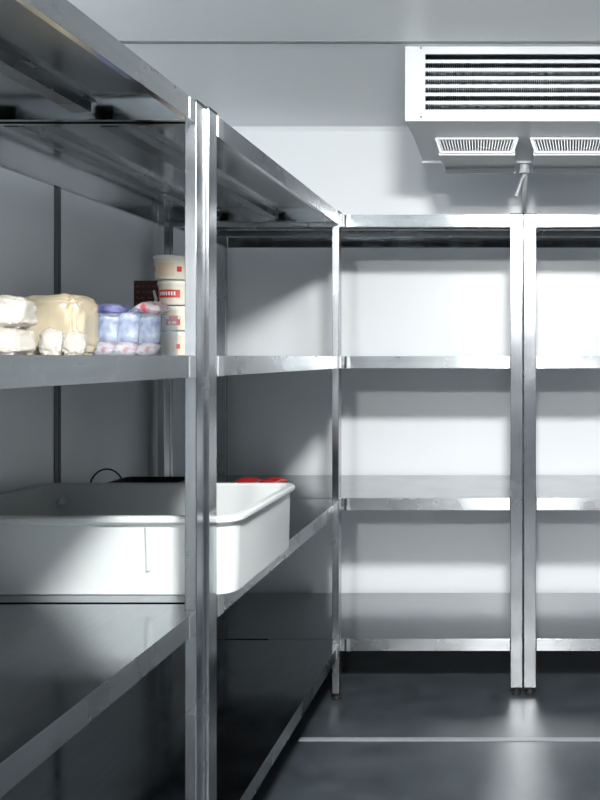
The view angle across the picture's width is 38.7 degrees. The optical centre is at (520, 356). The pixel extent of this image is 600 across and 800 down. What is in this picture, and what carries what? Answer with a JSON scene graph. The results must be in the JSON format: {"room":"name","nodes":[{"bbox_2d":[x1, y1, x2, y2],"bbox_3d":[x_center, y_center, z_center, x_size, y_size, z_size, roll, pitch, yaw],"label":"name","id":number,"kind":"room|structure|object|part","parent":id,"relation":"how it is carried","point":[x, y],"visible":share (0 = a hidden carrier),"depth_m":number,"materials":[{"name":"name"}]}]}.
{"room":"walk-in cold room","nodes":[
{"label":"walk-in cold room","id":0,"kind":"room"},
{"bbox_2d":[0,167,184,494],"bbox_3d":[-1.435,0.116,0.110,0.100,2.309,7.020,0,0,0],"label":"wall","id":1,"kind":"structure","parent":0,"point":[105,249],"depth_m":2.52,"materials":[{"name":"white paint"}]},
{"bbox_2d":[54,187,60,482],"bbox_3d":[-1.383,0.116,2.388,0.003,2.309,0.032,0,0,0],"label":"trim","id":2,"kind":"structure","parent":1,"relation":"attached to","point":[57,192],"depth_m":2.39,"materials":[{"name":"grey metal"}]},
{"bbox_2d":[68,0,599,125],"bbox_3d":[0.507,-1.089,0.110,3.985,0.100,7.220,0,0,0],"label":"ceiling","id":3,"kind":"structure","parent":0,"point":[245,84],"depth_m":2.63,"materials":[{"name":"white paint"}]},
{"bbox_2d":[120,41,599,43],"bbox_3d":[0.507,-1.038,2.639,3.785,0.003,0.022,0,0,0],"label":"trim","id":4,"kind":"structure","parent":3,"relation":"attached to","point":[122,42],"depth_m":2.64,"materials":[{"name":"grey"}]},
{"bbox_2d":[405,46,599,173],"bbox_3d":[0.011,-0.875,2.891,0.797,0.328,0.450,0,0,0],"label":"air conditioning unit","id":5,"kind":"object","parent":3,"relation":"attached to","point":[469,109],"visible":1,"depth_m":2.73,"materials":[{"name":"white metal"}]},
{"bbox_2d":[435,137,518,173],"bbox_3d":[-0.157,-0.745,2.965,0.298,0.068,0.274,0,0,0],"label":"outlet","id":6,"kind":"object","parent":5,"relation":"attached to","point":[458,155],"depth_m":2.91,"materials":[{"name":"grey metal"}]},
{"bbox_3d":[0.011,-0.912,2.673,0.797,0.250,0.006,0,0,0],"label":"panel","id":7,"kind":"part","parent":5,"relation":"part of","materials":[{"name":"white metal"}]},
{"bbox_2d":[514,163,529,235],"bbox_3d":[0.004,-0.467,3.362,0.065,0.604,0.510,0,0,0],"label":"drain pipe","id":8,"kind":"object","parent":5,"relation":"attached to","point":[524,170],"visible":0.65,"depth_m":3.14,"materials":[{"name":"grey metal"}]},
{"bbox_3d":[-0.004,-0.667,3.119,0.048,0.091,0.018,0,0,-13],"label":"lever","id":9,"kind":"part","parent":8,"relation":"part of","materials":[{"name":"grey metal"}]},
{"bbox_2d":[530,137,599,173],"bbox_3d":[0.179,-0.745,2.965,0.298,0.068,0.274,0,0,0],"label":"outlet","id":10,"kind":"object","parent":5,"relation":"attached to","point":[548,155],"depth_m":2.91,"materials":[{"name":"grey metal"}]},
{"bbox_2d":[227,131,599,637],"bbox_3d":[0.507,0.116,3.670,3.985,2.309,0.100,0,0,0],"label":"wall","id":11,"kind":"structure","parent":0,"point":[395,301],"depth_m":3.62,"materials":[{"name":"white paint"}]},
{"bbox_2d":[231,126,409,130],"bbox_3d":[0.507,-1.030,3.612,3.785,0.018,0.016,0,0,0],"label":"trim","id":12,"kind":"structure","parent":11,"relation":"attached to","point":[237,128],"depth_m":3.61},
{"bbox_2d":[251,638,599,799],"bbox_3d":[0.507,1.320,0.110,3.985,0.100,7.220,0,0,0],"label":"floor","id":13,"kind":"structure","parent":0,"point":[384,693],"depth_m":2.72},
{"bbox_2d":[0,0,205,799],"bbox_3d":[-1.009,0.365,0.745,0.671,1.810,1.952,0,0,0],"label":"shelving rack","id":14,"kind":"object","parent":13,"relation":"on","point":[62,666],"visible":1,"depth_m":1.51,"materials":[{"name":"metal"}]},
{"bbox_3d":[-1.009,0.552,0.745,0.660,0.045,1.938,0,0,0],"label":"shelf","id":15,"kind":"part","parent":14,"relation":"part of","materials":[{"name":"metal"}]},
{"bbox_3d":[-1.009,-0.511,0.745,0.660,0.045,1.938,0,0,0],"label":"shelf","id":16,"kind":"part","parent":14,"relation":"part of","materials":[{"name":"metal"}]},
{"bbox_3d":[-0.692,0.353,1.697,0.025,1.778,0.046,0,0,0],"label":"post","id":17,"kind":"part","parent":14,"relation":"part of","materials":[{"name":"metal"}]},
{"bbox_2d":[0,106,341,799],"bbox_3d":[-1.006,0.365,2.359,0.679,1.810,1.276,0,0,0],"label":"shelving rack","id":18,"kind":"object","parent":13,"relation":"on","point":[257,692],"visible":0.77,"depth_m":2.20,"materials":[{"name":"metal"}]},
{"bbox_2d":[0,328,35,354],"bbox_3d":[-1.230,-0.036,1.894,0.126,0.066,0.107,0,0,0],"label":"bag","id":19,"kind":"object","parent":18,"relation":"on","point":[21,341],"visible":0.89,"depth_m":1.86,"materials":[{"name":"white plastic"}]},
{"bbox_2d":[0,295,37,328],"bbox_3d":[-1.226,-0.107,1.894,0.130,0.080,0.104,0,0,-6],"label":"bag","id":20,"kind":"object","parent":19,"relation":"on","point":[16,312],"visible":0.95,"depth_m":1.86,"materials":[{"name":"white plastic"}]},
{"bbox_2d":[38,327,63,354],"bbox_3d":[-1.171,-0.039,2.000,0.060,0.073,0.047,0,0,-17],"label":"bag","id":21,"kind":"object","parent":18,"relation":"on","point":[50,341],"visible":0.79,"depth_m":1.98,"materials":[{"name":"white plastic"}]},
{"bbox_2d":[25,293,98,354],"bbox_3d":[-1.217,-0.084,2.114,0.163,0.163,0.139,0,0,0],"label":"bag","id":22,"kind":"object","parent":18,"relation":"on","point":[65,312],"visible":0.52,"depth_m":2.06,"materials":[{"name":"beige plastic"}]},
{"bbox_2d":[61,330,87,354],"bbox_3d":[-1.117,-0.035,2.002,0.058,0.064,0.047,0,0,-6],"label":"bag","id":23,"kind":"object","parent":18,"relation":"on","point":[73,342],"visible":0.94,"depth_m":1.98,"materials":[{"name":"white plastic"}]},
{"bbox_2d":[90,468,184,482],"bbox_3d":[-1.175,0.431,2.500,0.230,0.199,0.240,0,0,0],"label":"basket","id":24,"kind":"object","parent":18,"relation":"on","point":[132,479],"visible":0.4,"depth_m":2.61,"materials":[{"name":"black plastic"}]},
{"bbox_3d":[-1.235,0.364,2.386,0.109,0.065,0.005,0,0,0],"label":"handle","id":25,"kind":"part","parent":24,"relation":"part of","materials":[{"name":"black plastic"}]},
{"bbox_2d":[0,483,294,594],"bbox_3d":[-0.984,0.442,2.014,0.716,0.176,0.488,0,0,0],"label":"plastic tub","id":26,"kind":"object","parent":18,"relation":"on","point":[56,538],"visible":0.98,"depth_m":1.78,"materials":[{"name":"white plastic"}]},
{"bbox_3d":[-1.275,0.400,2.223,0.028,0.024,0.027,0,0,0],"label":"moulded knob","id":27,"kind":"part","parent":26,"relation":"part of","materials":[{"name":"white plastic"}]},
{"bbox_2d":[134,281,163,354],"bbox_3d":[-1.228,-0.127,2.659,0.086,0.248,0.071,0,0,0],"label":"carton","id":28,"kind":"object","parent":18,"relation":"on","point":[144,291],"visible":0.37,"depth_m":2.62,"materials":[{"name":"red"}]},
{"bbox_2d":[136,285,157,304],"bbox_3d":[-1.227,-0.175,2.625,0.073,0.120,0.001,0,0,0],"label":"print","id":29,"kind":"object","parent":28,"relation":"attached to","point":[144,293],"depth_m":2.62,"materials":[{"name":"red"}]},
{"bbox_2d":[153,290,157,301],"bbox_3d":[-1.204,-0.186,2.624,0.024,0.070,0.001,0,0,0],"label":"print","id":30,"kind":"object","parent":28,"relation":"attached to","point":[155,292],"depth_m":2.62,"materials":[{"name":"white"}]},
{"bbox_3d":[-1.327,0.353,2.973,0.025,1.778,0.046,0,0,0],"label":"post","id":31,"kind":"part","parent":18,"relation":"part of","materials":[{"name":"metal"}]},
{"bbox_3d":[-1.006,-0.511,2.359,0.668,0.045,1.262,0,0,0],"label":"shelf","id":32,"kind":"part","parent":18,"relation":"part of","materials":[{"name":"metal"}]},
{"bbox_2d":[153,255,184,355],"bbox_3d":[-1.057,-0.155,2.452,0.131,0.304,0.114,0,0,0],"label":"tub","id":33,"kind":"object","parent":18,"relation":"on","point":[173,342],"depth_m":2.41,"materials":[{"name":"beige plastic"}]},
{"bbox_2d":[157,262,174,275],"bbox_3d":[-1.067,-0.263,2.403,0.052,0.040,0.009,0,0,0],"label":"print","id":34,"kind":"object","parent":33,"relation":"attached to","point":[163,268],"depth_m":2.40,"materials":[{"name":"beige paper"}]},
{"bbox_3d":[-1.067,-0.270,2.450,0.110,0.074,0.110,0,0,0],"label":"food tub","id":35,"kind":"part","parent":33,"relation":"part of","materials":[{"name":"beige plastic"}]},
{"bbox_3d":[-1.067,-0.301,2.450,0.110,0.012,0.110,0,0,0],"label":"lid","id":36,"kind":"part","parent":33,"relation":"part of","materials":[{"name":"white plastic"}]},
{"bbox_2d":[159,289,179,297],"bbox_3d":[-1.060,-0.191,2.410,0.067,0.024,0.018,0,0,0],"label":"print","id":37,"kind":"object","parent":33,"relation":"attached to","point":[163,293],"depth_m":2.40,"materials":[{"name":"red paper"}]},
{"bbox_3d":[-1.055,-0.194,2.452,0.110,0.074,0.110,0,0,0],"label":"food tub","id":38,"kind":"part","parent":33,"relation":"part of","materials":[{"name":"white plastic"}]},
{"bbox_3d":[-1.055,-0.225,2.452,0.110,0.012,0.110,0,0,0],"label":"lid","id":39,"kind":"part","parent":33,"relation":"part of","materials":[{"name":"white plastic"}]},
{"bbox_3d":[-1.046,-0.071,2.452,0.110,0.012,0.110,0,0,0],"label":"lid","id":40,"kind":"part","parent":33,"relation":"part of","materials":[{"name":"white plastic"}]},
{"bbox_2d":[166,319,179,324],"bbox_3d":[-1.048,-0.105,2.407,0.044,0.018,0.007,0,0,0],"label":"print","id":41,"kind":"object","parent":33,"relation":"attached to","point":[168,321],"depth_m":2.40,"materials":[{"name":"red"}]},
{"bbox_3d":[-1.046,-0.117,2.454,0.110,0.074,0.110,0,0,0],"label":"food tub","id":42,"kind":"part","parent":33,"relation":"part of","materials":[{"name":"white plastic"}]},
{"bbox_3d":[-1.046,-0.148,2.454,0.110,0.012,0.110,0,0,0],"label":"lid","id":43,"kind":"part","parent":33,"relation":"part of","materials":[{"name":"white plastic"}]},
{"bbox_3d":[-1.006,1.081,2.359,0.668,0.045,1.262,0,0,0],"label":"shelf","id":44,"kind":"part","parent":18,"relation":"part of","materials":[{"name":"metal"}]},
{"bbox_3d":[-1.006,0.552,2.359,0.668,0.045,1.262,0,0,0],"label":"shelf","id":45,"kind":"part","parent":18,"relation":"part of","materials":[{"name":"metal"}]},
{"bbox_3d":[-0.684,0.353,1.745,0.025,1.778,0.046,0,0,0],"label":"post","id":46,"kind":"part","parent":18,"relation":"part of","materials":[{"name":"metal"}]},
{"bbox_3d":[-0.684,0.353,2.973,0.025,1.778,0.046,0,0,0],"label":"post","id":47,"kind":"part","parent":18,"relation":"part of","materials":[{"name":"metal"}]},
{"bbox_3d":[-1.108,-0.062,2.300,0.200,0.118,0.170,0,0,0],"label":"storage box","id":48,"kind":"object","parent":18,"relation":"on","visible":0},
{"bbox_2d":[93,342,115,354],"bbox_3d":[-1.170,-0.023,2.248,0.060,0.039,0.040,0,0,0],"label":"packet","id":49,"kind":"object","parent":48,"relation":"in","point":[103,348],"visible":0.82,"depth_m":2.23,"materials":[{"name":"white plastic"}]},
{"bbox_2d":[98,314,118,341],"bbox_3d":[-1.166,-0.085,2.266,0.063,0.088,0.042,0,0,-7],"label":"packet","id":50,"kind":"object","parent":48,"relation":"in","point":[107,325],"visible":0.84,"depth_m":2.25,"materials":[{"name":"blue plastic"}]},
{"bbox_2d":[98,303,130,315],"bbox_3d":[-1.164,-0.135,2.282,0.072,0.040,0.100,0,0,-6],"label":"packet","id":51,"kind":"object","parent":48,"relation":"in","point":[110,309],"visible":0.9,"depth_m":2.25,"materials":[{"name":"purple plastic"}]},
{"bbox_2d":[113,342,137,354],"bbox_3d":[-1.107,-0.023,2.247,0.060,0.038,0.040,0,0,2],"label":"packet","id":52,"kind":"object","parent":48,"relation":"in","point":[123,348],"visible":0.89,"depth_m":2.23,"materials":[{"name":"white plastic"}]},
{"bbox_2d":[117,312,139,342],"bbox_3d":[-1.110,-0.083,2.262,0.062,0.088,0.043,0,0,4],"label":"packet","id":53,"kind":"object","parent":48,"relation":"in","point":[128,323],"visible":1,"depth_m":2.25,"materials":[{"name":"blue plastic"}]},
{"bbox_2d":[126,308,144,316],"bbox_3d":[-1.099,-0.129,2.330,0.072,0.042,0.101,0,0,5],"label":"packet","id":54,"kind":"object","parent":48,"relation":"in","point":[132,309],"visible":0.08,"depth_m":2.29,"materials":[{"name":"blue plastic"}]},
{"bbox_2d":[134,342,160,354],"bbox_3d":[-1.049,-0.023,2.248,0.060,0.039,0.040,0,0,-2],"label":"packet","id":55,"kind":"object","parent":48,"relation":"in","point":[147,348],"visible":0.95,"depth_m":2.23,"materials":[{"name":"white plastic"}]},
{"bbox_2d":[139,314,160,342],"bbox_3d":[-1.051,-0.081,2.267,0.060,0.088,0.045,0,0,-4],"label":"packet","id":56,"kind":"object","parent":48,"relation":"in","point":[150,325],"visible":0.97,"depth_m":2.25,"materials":[{"name":"blue plastic"}]},
{"bbox_2d":[134,301,170,314],"bbox_3d":[-1.044,-0.139,2.271,0.072,0.041,0.101,0,0,-6],"label":"packet","id":57,"kind":"object","parent":48,"relation":"in","point":[149,307],"visible":1,"depth_m":2.23,"materials":[{"name":"white plastic"}]},
{"bbox_3d":[-0.831,0.461,2.400,0.216,0.139,0.176,0,0,0],"label":"crate","id":58,"kind":"object","parent":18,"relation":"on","visible":0},
{"bbox_2d":[233,477,261,482],"bbox_3d":[-0.828,0.380,2.400,0.068,0.025,0.152,0,0,-6],"label":"packet","id":59,"kind":"object","parent":58,"relation":"on","point":[245,479],"visible":0.46,"depth_m":2.40,"materials":[{"name":"plastic"}]},
{"bbox_2d":[256,477,287,482],"bbox_3d":[-0.755,0.379,2.400,0.068,0.025,0.151,0,0,5],"label":"packet","id":60,"kind":"object","parent":58,"relation":"on","point":[273,479],"visible":0.49,"depth_m":2.40,"materials":[{"name":"plastic"}]},
{"bbox_2d":[170,213,522,695],"bbox_3d":[-0.678,0.365,3.296,1.370,1.810,0.596,0,0,0],"label":"shelving rack","id":61,"kind":"object","parent":13,"relation":"on","point":[369,621],"visible":0.74,"depth_m":3.11,"materials":[{"name":"metal"}]},
{"bbox_3d":[-1.339,0.353,3.015,0.046,1.778,0.025,0,0,0],"label":"post","id":62,"kind":"part","parent":61,"relation":"part of","materials":[{"name":"metal"}]},
{"bbox_3d":[-1.339,0.353,3.575,0.046,1.778,0.025,0,0,0],"label":"post","id":63,"kind":"part","parent":61,"relation":"part of","materials":[{"name":"metal"}]},
{"bbox_3d":[-0.678,-0.511,3.296,1.356,0.045,0.585,0,0,0],"label":"shelf","id":64,"kind":"part","parent":61,"relation":"part of","materials":[{"name":"metal"}]},
{"bbox_3d":[-0.678,1.081,3.296,1.356,0.045,0.585,0,0,0],"label":"shelf","id":65,"kind":"part","parent":61,"relation":"part of","materials":[{"name":"metal"}]},
{"bbox_3d":[-0.678,0.552,3.296,1.356,0.045,0.585,0,0,0],"label":"shelf","id":66,"kind":"part","parent":61,"relation":"part of","materials":[{"name":"metal"}]},
{"bbox_3d":[-0.017,0.353,3.015,0.046,1.778,0.025,0,0,0],"label":"post","id":67,"kind":"part","parent":61,"relation":"part of","materials":[{"name":"metal"}]},
{"bbox_2d":[299,737,599,740],"bbox_3d":[0.823,1.268,2.654,3.115,0.003,0.024,0,0,0],"label":"trim","id":68,"kind":"structure","parent":13,"relation":"on","point":[301,738],"depth_m":2.65,"materials":[{"name":"metal"}]},
{"bbox_2d":[523,213,599,695],"bbox_3d":[0.695,0.365,3.296,1.370,1.810,0.596,0,0,0],"label":"shelving rack","id":69,"kind":"object","parent":13,"relation":"on","point":[558,621],"visible":1,"depth_m":3.00,"materials":[{"name":"metal"}]},
{"bbox_3d":[0.034,0.353,3.575,0.046,1.778,0.025,0,0,0],"label":"post","id":70,"kind":"part","parent":69,"relation":"part of","materials":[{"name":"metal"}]},
{"bbox_3d":[0.034,0.353,3.015,0.046,1.778,0.025,0,0,0],"label":"post","id":71,"kind":"part","parent":69,"relation":"part of","materials":[{"name":"metal"}]},
{"bbox_3d":[0.695,1.081,3.296,1.356,0.045,0.585,0,0,0],"label":"shelf","id":72,"kind":"part","parent":69,"relation":"part of","materials":[{"name":"metal"}]},
{"bbox_3d":[0.695,0.552,3.296,1.356,0.045,0.585,0,0,0],"label":"shelf","id":73,"kind":"part","parent":69,"relation":"part of","materials":[{"name":"metal"}]},
{"bbox_3d":[0.695,-0.511,3.296,1.356,0.045,0.585,0,0,0],"label":"shelf","id":74,"kind":"part","parent":69,"relation":"part of","materials":[{"name":"metal"}]}
]}

